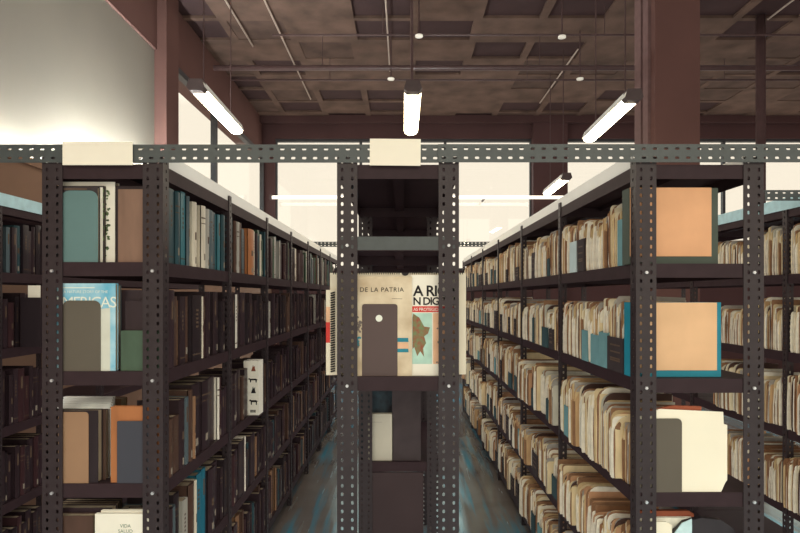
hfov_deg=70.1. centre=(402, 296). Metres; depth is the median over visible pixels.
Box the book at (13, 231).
[10,227,16,272]
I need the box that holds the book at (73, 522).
[57,512,96,532]
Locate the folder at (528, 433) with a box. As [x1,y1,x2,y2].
[524,429,552,464]
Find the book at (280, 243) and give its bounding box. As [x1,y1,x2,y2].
[280,243,280,278]
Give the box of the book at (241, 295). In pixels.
[239,292,244,345]
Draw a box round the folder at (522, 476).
[519,476,532,513]
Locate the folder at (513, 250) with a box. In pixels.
[513,250,513,280]
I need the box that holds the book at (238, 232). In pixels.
[237,222,239,272]
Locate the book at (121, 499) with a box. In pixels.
[64,498,122,507]
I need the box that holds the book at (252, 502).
[252,502,253,532]
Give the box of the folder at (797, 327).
[795,306,799,352]
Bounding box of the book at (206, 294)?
[174,292,209,356]
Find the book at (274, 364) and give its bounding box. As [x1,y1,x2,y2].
[273,363,275,395]
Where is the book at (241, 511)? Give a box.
[236,509,243,532]
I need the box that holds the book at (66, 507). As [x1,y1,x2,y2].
[57,504,116,511]
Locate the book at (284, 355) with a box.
[283,354,285,387]
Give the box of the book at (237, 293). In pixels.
[234,292,238,346]
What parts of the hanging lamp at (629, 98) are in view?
rod, rod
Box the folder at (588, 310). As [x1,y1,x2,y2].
[587,302,598,330]
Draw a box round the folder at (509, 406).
[508,405,524,416]
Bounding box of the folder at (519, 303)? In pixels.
[518,303,519,337]
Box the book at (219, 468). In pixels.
[217,466,222,519]
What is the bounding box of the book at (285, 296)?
[285,296,285,332]
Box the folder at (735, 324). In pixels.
[733,312,739,344]
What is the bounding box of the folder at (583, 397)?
[581,395,585,452]
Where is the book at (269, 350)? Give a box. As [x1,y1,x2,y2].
[255,349,283,389]
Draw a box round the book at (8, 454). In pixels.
[7,453,10,500]
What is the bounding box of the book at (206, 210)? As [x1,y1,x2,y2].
[205,209,208,268]
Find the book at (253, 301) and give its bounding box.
[252,300,255,341]
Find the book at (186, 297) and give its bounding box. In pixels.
[185,296,187,361]
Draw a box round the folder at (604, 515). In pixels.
[601,513,606,532]
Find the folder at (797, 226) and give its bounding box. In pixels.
[791,223,799,273]
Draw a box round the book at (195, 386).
[147,382,199,454]
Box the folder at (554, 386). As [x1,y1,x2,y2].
[551,381,557,425]
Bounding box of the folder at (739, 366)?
[732,363,778,410]
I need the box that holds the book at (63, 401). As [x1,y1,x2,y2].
[63,401,113,406]
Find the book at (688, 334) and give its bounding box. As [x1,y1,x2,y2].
[624,302,720,376]
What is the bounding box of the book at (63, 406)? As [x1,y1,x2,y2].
[57,406,111,407]
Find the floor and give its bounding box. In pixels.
[123,374,799,532]
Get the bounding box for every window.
[179,68,216,182]
[217,119,263,211]
[276,139,360,270]
[361,139,444,270]
[445,139,530,270]
[568,139,634,142]
[700,139,723,213]
[724,139,799,212]
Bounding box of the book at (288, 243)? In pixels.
[288,243,288,279]
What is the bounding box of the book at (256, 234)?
[255,233,257,275]
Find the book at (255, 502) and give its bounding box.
[245,501,256,532]
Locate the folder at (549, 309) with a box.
[545,305,557,327]
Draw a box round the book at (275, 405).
[270,404,284,442]
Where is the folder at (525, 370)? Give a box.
[524,368,528,402]
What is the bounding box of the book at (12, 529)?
[2,526,16,532]
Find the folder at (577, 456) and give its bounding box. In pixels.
[553,455,581,477]
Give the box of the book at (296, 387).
[292,386,302,418]
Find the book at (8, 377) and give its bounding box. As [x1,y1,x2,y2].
[5,374,12,424]
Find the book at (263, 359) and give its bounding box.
[263,359,263,404]
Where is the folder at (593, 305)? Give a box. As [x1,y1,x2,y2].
[588,303,597,361]
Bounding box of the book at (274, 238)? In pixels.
[268,237,275,277]
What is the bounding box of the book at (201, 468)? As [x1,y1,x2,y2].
[195,466,204,532]
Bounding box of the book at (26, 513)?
[5,509,30,532]
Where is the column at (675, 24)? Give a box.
[651,0,699,405]
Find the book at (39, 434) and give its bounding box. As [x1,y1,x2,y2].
[12,433,41,484]
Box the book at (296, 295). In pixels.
[295,294,298,328]
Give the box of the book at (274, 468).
[273,467,276,510]
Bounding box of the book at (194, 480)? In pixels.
[183,479,196,532]
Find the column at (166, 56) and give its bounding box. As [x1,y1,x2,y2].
[154,0,178,149]
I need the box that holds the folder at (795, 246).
[793,230,799,273]
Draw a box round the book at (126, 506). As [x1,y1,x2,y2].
[121,504,175,532]
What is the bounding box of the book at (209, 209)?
[209,209,209,268]
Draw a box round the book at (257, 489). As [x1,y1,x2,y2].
[253,484,259,491]
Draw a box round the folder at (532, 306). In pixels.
[530,304,535,340]
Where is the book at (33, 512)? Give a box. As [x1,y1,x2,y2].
[31,510,36,532]
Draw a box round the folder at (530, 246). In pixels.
[529,246,532,278]
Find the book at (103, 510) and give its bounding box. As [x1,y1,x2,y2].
[101,509,148,511]
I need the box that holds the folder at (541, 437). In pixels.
[539,436,557,479]
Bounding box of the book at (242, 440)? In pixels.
[232,439,244,493]
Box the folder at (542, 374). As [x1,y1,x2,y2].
[541,374,542,412]
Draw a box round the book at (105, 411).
[103,409,108,479]
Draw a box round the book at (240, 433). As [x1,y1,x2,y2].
[238,432,254,481]
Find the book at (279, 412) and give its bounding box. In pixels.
[278,411,280,444]
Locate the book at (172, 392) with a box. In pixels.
[147,389,192,461]
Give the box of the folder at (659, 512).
[640,509,693,516]
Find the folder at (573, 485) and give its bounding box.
[568,480,576,525]
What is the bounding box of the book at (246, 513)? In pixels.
[244,511,249,532]
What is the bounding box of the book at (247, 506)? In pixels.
[239,502,251,532]
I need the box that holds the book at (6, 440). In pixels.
[2,437,32,488]
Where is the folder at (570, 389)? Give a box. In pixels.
[568,382,603,443]
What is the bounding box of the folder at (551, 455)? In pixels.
[550,454,578,457]
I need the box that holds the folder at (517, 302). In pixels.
[517,302,519,336]
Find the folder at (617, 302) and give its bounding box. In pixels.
[613,296,685,336]
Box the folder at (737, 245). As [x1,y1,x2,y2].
[735,242,742,263]
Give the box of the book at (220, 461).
[209,458,226,516]
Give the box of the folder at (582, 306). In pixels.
[580,302,584,358]
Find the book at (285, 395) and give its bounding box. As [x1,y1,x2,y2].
[283,395,292,432]
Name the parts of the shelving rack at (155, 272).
post, shelf, shelf, shelf, shelf, post, post, shelf, shelf, post, post, shelf, shelf, shelf, shelf, shelf, rail, post, shelf, shelf, shelf, shelf, shelf, shelf, post, shelf, shelf, shelf, shelf, shelf, shelf, shelf, post, shelf, shelf, shelf, shelf, shelf, post, shelf, shelf, shelf, post, shelf, shelf, post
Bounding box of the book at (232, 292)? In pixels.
[232,292,233,348]
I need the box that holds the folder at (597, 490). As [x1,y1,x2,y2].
[584,485,624,532]
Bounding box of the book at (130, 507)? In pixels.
[129,506,172,532]
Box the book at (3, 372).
[2,371,4,425]
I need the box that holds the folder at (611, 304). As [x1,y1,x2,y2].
[610,301,613,336]
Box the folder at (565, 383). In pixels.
[563,381,566,429]
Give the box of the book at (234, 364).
[225,362,243,367]
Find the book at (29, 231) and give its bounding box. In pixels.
[29,231,30,273]
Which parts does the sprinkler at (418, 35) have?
stem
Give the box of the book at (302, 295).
[299,294,303,326]
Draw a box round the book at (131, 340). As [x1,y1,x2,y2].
[121,330,158,370]
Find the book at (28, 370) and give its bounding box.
[2,366,32,418]
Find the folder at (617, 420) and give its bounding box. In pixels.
[610,414,629,477]
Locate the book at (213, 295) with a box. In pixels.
[210,292,216,354]
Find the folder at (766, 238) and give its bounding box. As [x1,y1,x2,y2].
[764,232,768,275]
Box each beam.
[0,144,440,162]
[314,242,488,246]
[438,144,799,161]
[764,190,799,200]
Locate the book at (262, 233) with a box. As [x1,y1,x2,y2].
[259,232,264,276]
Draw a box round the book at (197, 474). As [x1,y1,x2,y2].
[188,471,200,532]
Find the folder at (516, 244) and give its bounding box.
[514,243,518,278]
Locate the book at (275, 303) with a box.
[275,303,276,335]
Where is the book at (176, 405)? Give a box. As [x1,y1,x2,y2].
[137,398,184,469]
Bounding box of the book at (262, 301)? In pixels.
[262,301,262,339]
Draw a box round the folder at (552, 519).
[546,519,557,532]
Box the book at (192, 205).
[189,201,196,266]
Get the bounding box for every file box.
[483,348,484,365]
[485,273,487,284]
[487,313,489,326]
[487,393,488,409]
[488,353,489,368]
[490,398,491,413]
[491,269,492,283]
[494,310,496,329]
[494,357,495,373]
[500,314,502,331]
[500,360,501,379]
[502,456,503,475]
[506,414,508,438]
[508,317,510,333]
[508,372,512,388]
[510,425,511,442]
[510,473,514,494]
[514,319,516,335]
[514,375,516,391]
[515,267,519,280]
[515,479,518,502]
[531,252,534,277]
[531,388,532,406]
[531,510,534,532]
[532,317,534,342]
[532,450,538,476]
[537,522,541,532]
[542,326,548,347]
[546,398,548,420]
[547,258,549,275]
[549,328,554,349]
[552,474,556,500]
[564,404,567,436]
[569,241,576,272]
[577,238,585,271]
[582,329,588,361]
[591,333,598,365]
[599,331,609,367]
[607,335,623,373]
[617,219,622,265]
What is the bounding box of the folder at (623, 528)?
[621,523,625,532]
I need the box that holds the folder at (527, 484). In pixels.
[527,484,528,522]
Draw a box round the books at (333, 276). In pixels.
[330,271,465,373]
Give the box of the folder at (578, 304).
[576,303,581,357]
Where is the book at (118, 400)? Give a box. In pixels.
[115,397,126,404]
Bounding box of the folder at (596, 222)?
[592,219,602,269]
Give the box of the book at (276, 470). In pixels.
[276,470,277,508]
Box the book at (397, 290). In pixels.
[351,276,411,375]
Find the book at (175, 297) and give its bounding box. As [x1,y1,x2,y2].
[174,296,176,365]
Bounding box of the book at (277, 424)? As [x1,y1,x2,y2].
[276,415,278,451]
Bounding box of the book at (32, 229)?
[29,227,34,273]
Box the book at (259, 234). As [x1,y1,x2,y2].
[259,234,260,275]
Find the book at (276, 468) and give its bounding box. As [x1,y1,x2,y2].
[276,468,278,505]
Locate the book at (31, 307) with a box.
[21,285,41,346]
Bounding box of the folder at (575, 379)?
[570,378,610,386]
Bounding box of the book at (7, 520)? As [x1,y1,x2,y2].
[2,515,21,532]
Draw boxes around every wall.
[0,0,271,504]
[260,115,799,371]
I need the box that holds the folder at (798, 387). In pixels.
[796,384,799,434]
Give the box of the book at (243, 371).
[214,368,246,417]
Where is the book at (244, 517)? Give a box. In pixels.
[244,517,245,532]
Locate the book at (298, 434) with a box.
[296,433,305,462]
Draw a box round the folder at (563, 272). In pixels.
[562,225,569,273]
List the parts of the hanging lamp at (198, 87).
rod, rod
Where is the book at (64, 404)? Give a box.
[63,403,112,406]
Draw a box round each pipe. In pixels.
[213,36,799,70]
[231,58,799,80]
[272,3,799,35]
[755,14,765,362]
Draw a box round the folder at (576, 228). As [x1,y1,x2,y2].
[575,226,577,240]
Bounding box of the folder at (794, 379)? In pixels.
[791,376,797,431]
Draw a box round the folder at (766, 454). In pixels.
[764,453,799,493]
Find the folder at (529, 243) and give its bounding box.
[523,241,536,279]
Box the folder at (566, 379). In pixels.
[562,379,566,430]
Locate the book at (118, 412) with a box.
[111,405,158,482]
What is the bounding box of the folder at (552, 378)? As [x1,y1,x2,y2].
[549,375,594,423]
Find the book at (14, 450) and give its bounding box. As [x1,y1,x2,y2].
[2,445,19,498]
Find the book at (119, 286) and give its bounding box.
[118,285,120,368]
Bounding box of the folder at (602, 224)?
[601,224,602,268]
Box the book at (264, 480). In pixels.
[259,480,269,523]
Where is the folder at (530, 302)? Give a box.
[523,299,557,310]
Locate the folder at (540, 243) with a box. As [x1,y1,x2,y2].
[537,243,540,276]
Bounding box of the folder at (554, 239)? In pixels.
[554,239,555,274]
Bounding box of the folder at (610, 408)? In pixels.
[607,406,662,472]
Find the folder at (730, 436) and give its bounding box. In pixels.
[727,433,772,475]
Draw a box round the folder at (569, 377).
[566,376,596,406]
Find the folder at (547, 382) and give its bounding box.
[546,380,548,397]
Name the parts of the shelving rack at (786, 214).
post, shelf, shelf, post, shelf, shelf, shelf, shelf, shelf, shelf, rail, shelf, shelf, post, shelf, shelf, shelf, shelf, shelf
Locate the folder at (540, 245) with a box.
[539,245,540,276]
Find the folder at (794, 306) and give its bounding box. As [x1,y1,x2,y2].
[780,306,796,350]
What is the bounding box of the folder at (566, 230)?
[564,228,567,273]
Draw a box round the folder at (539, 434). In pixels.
[534,433,557,437]
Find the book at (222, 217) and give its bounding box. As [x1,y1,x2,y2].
[218,214,224,270]
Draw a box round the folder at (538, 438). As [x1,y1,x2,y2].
[537,436,557,454]
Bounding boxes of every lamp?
[186,0,243,133]
[270,195,561,201]
[404,0,421,134]
[542,50,571,195]
[582,0,643,141]
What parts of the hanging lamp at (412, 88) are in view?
rod, rod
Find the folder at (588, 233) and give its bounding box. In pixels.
[586,221,593,270]
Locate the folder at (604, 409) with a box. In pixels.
[602,403,660,468]
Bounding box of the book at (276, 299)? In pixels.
[275,298,277,334]
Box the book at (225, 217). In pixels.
[225,217,226,267]
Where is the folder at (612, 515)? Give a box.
[604,510,629,532]
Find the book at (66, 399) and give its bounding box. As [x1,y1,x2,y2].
[63,398,113,400]
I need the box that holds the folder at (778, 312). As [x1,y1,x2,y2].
[775,308,781,350]
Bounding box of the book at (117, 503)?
[57,502,118,508]
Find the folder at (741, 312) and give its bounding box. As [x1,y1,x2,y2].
[740,309,742,345]
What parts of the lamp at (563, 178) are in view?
rod, rod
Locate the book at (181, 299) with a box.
[177,296,184,364]
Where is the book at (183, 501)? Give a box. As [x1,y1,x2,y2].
[179,497,187,532]
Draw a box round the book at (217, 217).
[215,214,219,269]
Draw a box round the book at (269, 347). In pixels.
[268,346,288,384]
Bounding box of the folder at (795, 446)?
[764,444,798,447]
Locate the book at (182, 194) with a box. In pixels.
[176,191,184,264]
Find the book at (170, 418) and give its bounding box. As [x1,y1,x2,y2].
[169,417,172,477]
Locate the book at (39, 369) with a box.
[38,368,41,414]
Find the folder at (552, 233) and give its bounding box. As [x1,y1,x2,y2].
[550,233,552,275]
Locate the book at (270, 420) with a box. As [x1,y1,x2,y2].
[270,420,273,455]
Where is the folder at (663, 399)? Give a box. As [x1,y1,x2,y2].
[601,393,674,465]
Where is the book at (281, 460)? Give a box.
[273,456,284,496]
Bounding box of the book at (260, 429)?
[243,427,262,469]
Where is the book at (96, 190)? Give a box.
[46,187,99,261]
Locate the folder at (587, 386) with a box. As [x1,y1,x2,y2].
[579,383,620,447]
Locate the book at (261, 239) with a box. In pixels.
[261,239,262,275]
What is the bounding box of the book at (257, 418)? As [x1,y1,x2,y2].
[256,418,269,460]
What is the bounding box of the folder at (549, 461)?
[546,458,553,493]
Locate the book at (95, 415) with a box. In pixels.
[57,409,102,482]
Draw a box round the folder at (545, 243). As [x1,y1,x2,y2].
[543,242,546,276]
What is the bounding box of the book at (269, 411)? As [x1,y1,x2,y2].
[264,410,277,414]
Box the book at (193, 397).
[192,396,195,458]
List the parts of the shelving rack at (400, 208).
post, post, kick panel, shelf, shelf, shelf, shelf, shelf, shelf, shelf, post, post, post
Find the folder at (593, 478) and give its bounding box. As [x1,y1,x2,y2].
[577,476,607,480]
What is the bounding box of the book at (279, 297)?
[278,296,281,334]
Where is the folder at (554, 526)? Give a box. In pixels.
[550,524,569,532]
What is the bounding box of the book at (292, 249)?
[292,249,293,280]
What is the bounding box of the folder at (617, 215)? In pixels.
[615,211,620,265]
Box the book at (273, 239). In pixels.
[273,239,273,277]
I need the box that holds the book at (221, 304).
[218,301,224,352]
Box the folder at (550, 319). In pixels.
[548,313,552,327]
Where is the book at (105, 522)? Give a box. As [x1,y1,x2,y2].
[95,512,148,532]
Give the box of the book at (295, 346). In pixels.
[292,345,297,377]
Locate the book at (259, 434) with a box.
[259,434,259,470]
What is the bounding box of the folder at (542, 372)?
[540,372,542,407]
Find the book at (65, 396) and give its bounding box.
[63,396,114,404]
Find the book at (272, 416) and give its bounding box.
[258,414,275,454]
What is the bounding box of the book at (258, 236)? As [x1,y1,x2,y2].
[258,236,258,275]
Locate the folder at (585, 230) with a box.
[584,223,587,237]
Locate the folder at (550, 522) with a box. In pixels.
[548,521,563,532]
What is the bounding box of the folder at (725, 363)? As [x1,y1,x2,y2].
[718,362,730,407]
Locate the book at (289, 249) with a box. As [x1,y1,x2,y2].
[289,249,289,279]
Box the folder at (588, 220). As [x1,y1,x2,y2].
[581,219,602,238]
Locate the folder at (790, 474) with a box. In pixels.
[788,463,792,510]
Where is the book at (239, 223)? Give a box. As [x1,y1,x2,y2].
[239,223,240,272]
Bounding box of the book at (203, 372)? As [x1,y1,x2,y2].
[203,372,236,423]
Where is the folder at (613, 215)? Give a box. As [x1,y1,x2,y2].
[612,212,615,266]
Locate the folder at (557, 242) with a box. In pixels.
[557,242,557,273]
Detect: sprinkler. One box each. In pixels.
[388,31,393,80]
[415,0,422,37]
[558,0,565,38]
[576,31,583,80]
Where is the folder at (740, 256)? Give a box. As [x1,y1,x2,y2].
[738,243,742,263]
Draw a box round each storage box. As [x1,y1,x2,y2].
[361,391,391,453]
[392,391,420,460]
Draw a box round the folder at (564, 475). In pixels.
[562,472,598,517]
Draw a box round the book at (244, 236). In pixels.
[244,236,244,273]
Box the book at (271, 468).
[270,467,273,511]
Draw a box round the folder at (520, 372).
[519,365,521,399]
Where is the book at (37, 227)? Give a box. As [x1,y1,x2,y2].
[28,225,40,274]
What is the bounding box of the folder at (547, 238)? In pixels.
[547,238,548,258]
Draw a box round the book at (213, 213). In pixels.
[212,212,214,269]
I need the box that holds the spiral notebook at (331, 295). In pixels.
[326,290,342,374]
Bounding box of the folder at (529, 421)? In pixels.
[523,419,543,423]
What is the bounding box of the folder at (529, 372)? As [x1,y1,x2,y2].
[527,370,531,404]
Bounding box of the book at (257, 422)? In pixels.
[250,420,268,462]
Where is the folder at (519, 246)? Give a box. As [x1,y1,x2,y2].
[519,246,519,277]
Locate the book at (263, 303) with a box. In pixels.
[263,303,264,339]
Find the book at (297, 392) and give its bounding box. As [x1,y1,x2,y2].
[297,392,298,424]
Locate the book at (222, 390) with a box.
[221,389,223,436]
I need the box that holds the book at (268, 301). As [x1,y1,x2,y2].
[268,301,269,337]
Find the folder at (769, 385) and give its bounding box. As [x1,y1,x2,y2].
[764,380,774,422]
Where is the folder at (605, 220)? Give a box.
[603,216,607,267]
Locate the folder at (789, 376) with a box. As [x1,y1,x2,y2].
[787,375,797,429]
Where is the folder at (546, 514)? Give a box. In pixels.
[542,512,557,532]
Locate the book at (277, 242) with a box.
[276,241,279,278]
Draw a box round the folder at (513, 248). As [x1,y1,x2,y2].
[512,247,514,280]
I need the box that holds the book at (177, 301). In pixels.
[177,301,177,364]
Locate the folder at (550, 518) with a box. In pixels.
[545,517,557,532]
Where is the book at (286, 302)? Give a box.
[286,302,287,331]
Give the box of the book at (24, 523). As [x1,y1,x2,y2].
[22,521,26,532]
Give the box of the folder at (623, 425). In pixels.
[621,422,629,480]
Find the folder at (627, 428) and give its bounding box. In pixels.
[625,424,629,483]
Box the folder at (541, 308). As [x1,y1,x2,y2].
[539,304,542,345]
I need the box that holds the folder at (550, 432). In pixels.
[531,432,553,465]
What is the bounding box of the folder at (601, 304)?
[597,302,603,332]
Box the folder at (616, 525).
[611,518,629,532]
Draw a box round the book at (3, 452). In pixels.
[2,451,4,504]
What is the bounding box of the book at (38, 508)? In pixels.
[16,505,41,532]
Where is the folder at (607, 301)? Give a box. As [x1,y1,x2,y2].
[603,298,616,332]
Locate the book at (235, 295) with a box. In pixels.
[234,294,236,347]
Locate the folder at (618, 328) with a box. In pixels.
[617,301,663,337]
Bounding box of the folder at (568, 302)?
[563,301,572,352]
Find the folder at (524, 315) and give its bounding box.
[523,307,525,338]
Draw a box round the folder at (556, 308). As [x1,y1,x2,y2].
[554,307,563,350]
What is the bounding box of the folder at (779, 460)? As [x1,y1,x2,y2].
[777,457,790,502]
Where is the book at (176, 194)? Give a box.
[174,191,179,264]
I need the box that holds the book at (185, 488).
[171,481,193,532]
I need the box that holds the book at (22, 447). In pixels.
[20,445,24,495]
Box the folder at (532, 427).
[527,426,549,428]
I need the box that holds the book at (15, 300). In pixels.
[3,297,18,346]
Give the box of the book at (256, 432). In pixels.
[241,431,258,473]
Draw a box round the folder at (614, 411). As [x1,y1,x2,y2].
[609,408,651,474]
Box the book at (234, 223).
[232,220,236,272]
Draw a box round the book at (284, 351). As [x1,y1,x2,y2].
[283,350,286,385]
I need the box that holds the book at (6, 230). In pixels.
[3,227,9,272]
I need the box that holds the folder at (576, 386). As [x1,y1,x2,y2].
[572,382,613,446]
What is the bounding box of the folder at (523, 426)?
[519,424,547,456]
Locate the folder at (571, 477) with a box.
[566,473,601,520]
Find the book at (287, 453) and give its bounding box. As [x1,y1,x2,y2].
[282,452,289,489]
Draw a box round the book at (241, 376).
[240,375,243,419]
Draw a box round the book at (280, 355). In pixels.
[280,355,281,390]
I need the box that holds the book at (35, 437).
[6,435,38,487]
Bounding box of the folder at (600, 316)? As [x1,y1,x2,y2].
[597,307,603,334]
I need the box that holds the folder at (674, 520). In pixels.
[640,516,690,528]
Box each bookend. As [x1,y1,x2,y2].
[58,412,88,482]
[63,191,97,261]
[63,300,100,370]
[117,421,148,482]
[362,304,397,375]
[640,418,681,491]
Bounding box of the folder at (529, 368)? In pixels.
[526,368,531,402]
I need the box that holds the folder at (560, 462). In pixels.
[557,459,588,470]
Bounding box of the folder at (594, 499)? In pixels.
[587,497,629,532]
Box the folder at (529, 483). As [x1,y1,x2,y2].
[524,483,532,517]
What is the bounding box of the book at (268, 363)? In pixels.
[268,363,269,400]
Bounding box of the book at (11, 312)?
[8,302,14,347]
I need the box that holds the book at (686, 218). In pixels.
[622,188,717,264]
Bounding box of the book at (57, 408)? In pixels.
[57,408,110,476]
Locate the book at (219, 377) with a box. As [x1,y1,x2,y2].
[219,377,220,437]
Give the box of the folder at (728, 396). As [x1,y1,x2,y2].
[725,362,769,409]
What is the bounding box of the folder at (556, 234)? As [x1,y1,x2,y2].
[555,231,557,274]
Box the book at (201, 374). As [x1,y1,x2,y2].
[196,373,226,427]
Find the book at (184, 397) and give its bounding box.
[169,396,187,464]
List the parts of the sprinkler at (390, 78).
stem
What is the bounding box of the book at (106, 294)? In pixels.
[57,283,117,370]
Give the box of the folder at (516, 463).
[512,461,524,475]
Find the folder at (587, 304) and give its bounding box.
[584,302,592,330]
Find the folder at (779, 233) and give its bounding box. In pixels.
[777,230,781,274]
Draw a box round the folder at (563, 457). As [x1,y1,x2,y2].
[556,457,582,478]
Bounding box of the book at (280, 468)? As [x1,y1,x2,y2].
[276,467,281,502]
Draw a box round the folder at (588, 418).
[587,393,591,456]
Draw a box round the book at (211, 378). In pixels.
[181,376,213,442]
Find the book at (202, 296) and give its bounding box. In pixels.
[202,296,202,357]
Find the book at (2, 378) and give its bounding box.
[2,378,2,427]
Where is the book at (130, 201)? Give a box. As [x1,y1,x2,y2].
[118,189,158,261]
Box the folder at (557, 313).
[556,313,563,350]
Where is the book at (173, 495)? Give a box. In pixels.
[127,491,178,532]
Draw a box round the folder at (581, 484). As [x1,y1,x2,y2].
[576,480,611,531]
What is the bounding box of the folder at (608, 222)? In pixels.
[607,211,610,267]
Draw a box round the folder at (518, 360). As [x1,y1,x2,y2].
[517,359,557,396]
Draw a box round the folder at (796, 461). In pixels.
[792,458,799,512]
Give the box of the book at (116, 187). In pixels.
[115,186,158,261]
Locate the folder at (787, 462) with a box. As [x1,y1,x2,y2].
[783,457,799,508]
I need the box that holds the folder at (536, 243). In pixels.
[535,243,536,277]
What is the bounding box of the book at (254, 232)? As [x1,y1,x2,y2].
[254,232,254,274]
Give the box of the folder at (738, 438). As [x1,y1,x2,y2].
[735,436,742,479]
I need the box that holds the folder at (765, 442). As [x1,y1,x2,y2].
[747,441,795,484]
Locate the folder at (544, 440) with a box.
[541,438,563,481]
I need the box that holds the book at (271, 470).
[271,470,271,513]
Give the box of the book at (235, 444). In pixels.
[225,441,241,498]
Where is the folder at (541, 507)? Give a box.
[537,504,555,522]
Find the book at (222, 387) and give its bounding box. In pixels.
[221,386,226,433]
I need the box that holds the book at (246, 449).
[246,449,247,488]
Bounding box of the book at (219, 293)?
[218,292,226,347]
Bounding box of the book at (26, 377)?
[24,375,28,419]
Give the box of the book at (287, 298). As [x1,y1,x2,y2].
[286,297,288,331]
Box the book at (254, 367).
[244,359,262,414]
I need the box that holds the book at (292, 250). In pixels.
[292,250,292,280]
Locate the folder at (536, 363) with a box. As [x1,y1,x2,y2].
[535,363,569,365]
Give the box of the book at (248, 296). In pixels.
[245,293,251,343]
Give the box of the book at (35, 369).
[33,367,37,416]
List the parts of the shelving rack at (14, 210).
post, rail, shelf, shelf, shelf, shelf, post, shelf, shelf, post, shelf, shelf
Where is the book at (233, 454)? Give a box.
[215,453,234,506]
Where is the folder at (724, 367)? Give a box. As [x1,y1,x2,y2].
[721,363,729,408]
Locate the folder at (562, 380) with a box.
[560,380,563,429]
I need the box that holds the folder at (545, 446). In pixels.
[544,446,545,485]
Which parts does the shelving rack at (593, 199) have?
post, shelf, post, shelf, shelf, shelf, post, shelf, shelf, shelf, shelf, shelf, shelf, shelf, post, shelf, shelf, shelf, shelf, shelf, shelf, post, shelf, shelf, shelf, shelf, shelf, post, rail, post, shelf, shelf, shelf, post, post, shelf, shelf, shelf, shelf, rail, post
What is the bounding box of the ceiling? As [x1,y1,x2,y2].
[178,0,799,115]
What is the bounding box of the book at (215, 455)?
[210,454,226,457]
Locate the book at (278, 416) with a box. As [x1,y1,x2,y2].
[278,416,279,449]
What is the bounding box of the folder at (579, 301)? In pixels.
[575,301,603,356]
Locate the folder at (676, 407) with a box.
[650,405,700,410]
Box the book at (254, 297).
[252,295,258,340]
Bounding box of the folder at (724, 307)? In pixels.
[721,305,742,341]
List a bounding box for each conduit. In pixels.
[224,0,253,46]
[264,0,310,99]
[385,0,389,71]
[540,49,578,102]
[767,0,793,19]
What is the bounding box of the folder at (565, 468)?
[560,464,597,513]
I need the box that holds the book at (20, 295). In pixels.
[3,293,25,346]
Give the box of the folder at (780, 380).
[779,377,784,425]
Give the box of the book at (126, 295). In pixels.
[121,290,173,368]
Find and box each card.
[62,142,132,164]
[370,139,420,165]
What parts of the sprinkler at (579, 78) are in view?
stem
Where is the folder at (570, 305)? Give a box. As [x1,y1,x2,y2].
[568,304,573,354]
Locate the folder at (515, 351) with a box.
[512,349,538,389]
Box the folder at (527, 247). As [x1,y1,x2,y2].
[526,247,527,278]
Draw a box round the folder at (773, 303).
[770,300,799,349]
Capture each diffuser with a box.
[194,92,242,133]
[405,94,419,134]
[543,179,567,195]
[583,101,634,141]
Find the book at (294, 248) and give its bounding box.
[294,248,295,280]
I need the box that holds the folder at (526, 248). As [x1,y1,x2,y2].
[524,248,526,278]
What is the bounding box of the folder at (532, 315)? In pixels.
[531,307,534,341]
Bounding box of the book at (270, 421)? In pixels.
[270,421,271,459]
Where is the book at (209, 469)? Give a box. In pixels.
[201,465,214,532]
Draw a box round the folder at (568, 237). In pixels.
[567,225,577,272]
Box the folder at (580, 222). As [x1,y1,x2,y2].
[577,220,585,239]
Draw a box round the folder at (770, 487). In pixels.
[768,458,773,498]
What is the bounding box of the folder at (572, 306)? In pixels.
[570,306,573,355]
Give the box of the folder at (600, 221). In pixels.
[595,221,602,268]
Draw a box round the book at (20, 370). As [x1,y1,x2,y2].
[18,368,23,421]
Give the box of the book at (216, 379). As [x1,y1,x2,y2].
[214,377,219,439]
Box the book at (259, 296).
[258,295,261,340]
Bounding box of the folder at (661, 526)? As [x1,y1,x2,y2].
[640,521,671,532]
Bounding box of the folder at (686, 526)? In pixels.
[674,518,691,532]
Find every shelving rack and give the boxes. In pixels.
[0,192,201,532]
[42,157,336,532]
[337,157,458,532]
[462,157,763,532]
[650,197,799,532]
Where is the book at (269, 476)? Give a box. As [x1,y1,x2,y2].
[264,475,270,519]
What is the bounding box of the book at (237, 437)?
[233,436,245,490]
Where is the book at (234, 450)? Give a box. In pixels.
[216,448,236,501]
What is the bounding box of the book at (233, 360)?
[232,359,246,361]
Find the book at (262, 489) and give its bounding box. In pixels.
[260,487,264,531]
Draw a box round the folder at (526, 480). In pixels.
[521,477,536,516]
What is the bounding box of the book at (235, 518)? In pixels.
[232,514,237,532]
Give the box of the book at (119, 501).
[58,500,120,508]
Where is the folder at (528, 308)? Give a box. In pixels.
[527,306,529,340]
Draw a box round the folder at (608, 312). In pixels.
[606,306,609,332]
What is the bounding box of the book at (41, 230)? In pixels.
[41,230,41,274]
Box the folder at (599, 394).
[594,387,663,463]
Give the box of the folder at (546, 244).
[545,244,546,275]
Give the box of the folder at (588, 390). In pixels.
[581,389,595,421]
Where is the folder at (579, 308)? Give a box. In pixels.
[578,308,579,357]
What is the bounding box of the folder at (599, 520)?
[596,516,602,532]
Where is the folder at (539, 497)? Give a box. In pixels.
[535,494,548,507]
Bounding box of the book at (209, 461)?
[202,459,216,522]
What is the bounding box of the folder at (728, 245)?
[726,240,742,263]
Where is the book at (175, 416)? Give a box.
[169,414,178,473]
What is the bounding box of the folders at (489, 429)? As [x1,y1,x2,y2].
[462,235,799,526]
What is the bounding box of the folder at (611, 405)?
[605,404,667,468]
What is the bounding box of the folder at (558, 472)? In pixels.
[557,469,560,512]
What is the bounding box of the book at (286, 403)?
[275,402,287,438]
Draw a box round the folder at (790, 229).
[784,229,790,273]
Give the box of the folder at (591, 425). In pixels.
[589,391,594,460]
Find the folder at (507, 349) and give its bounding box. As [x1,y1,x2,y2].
[506,349,508,384]

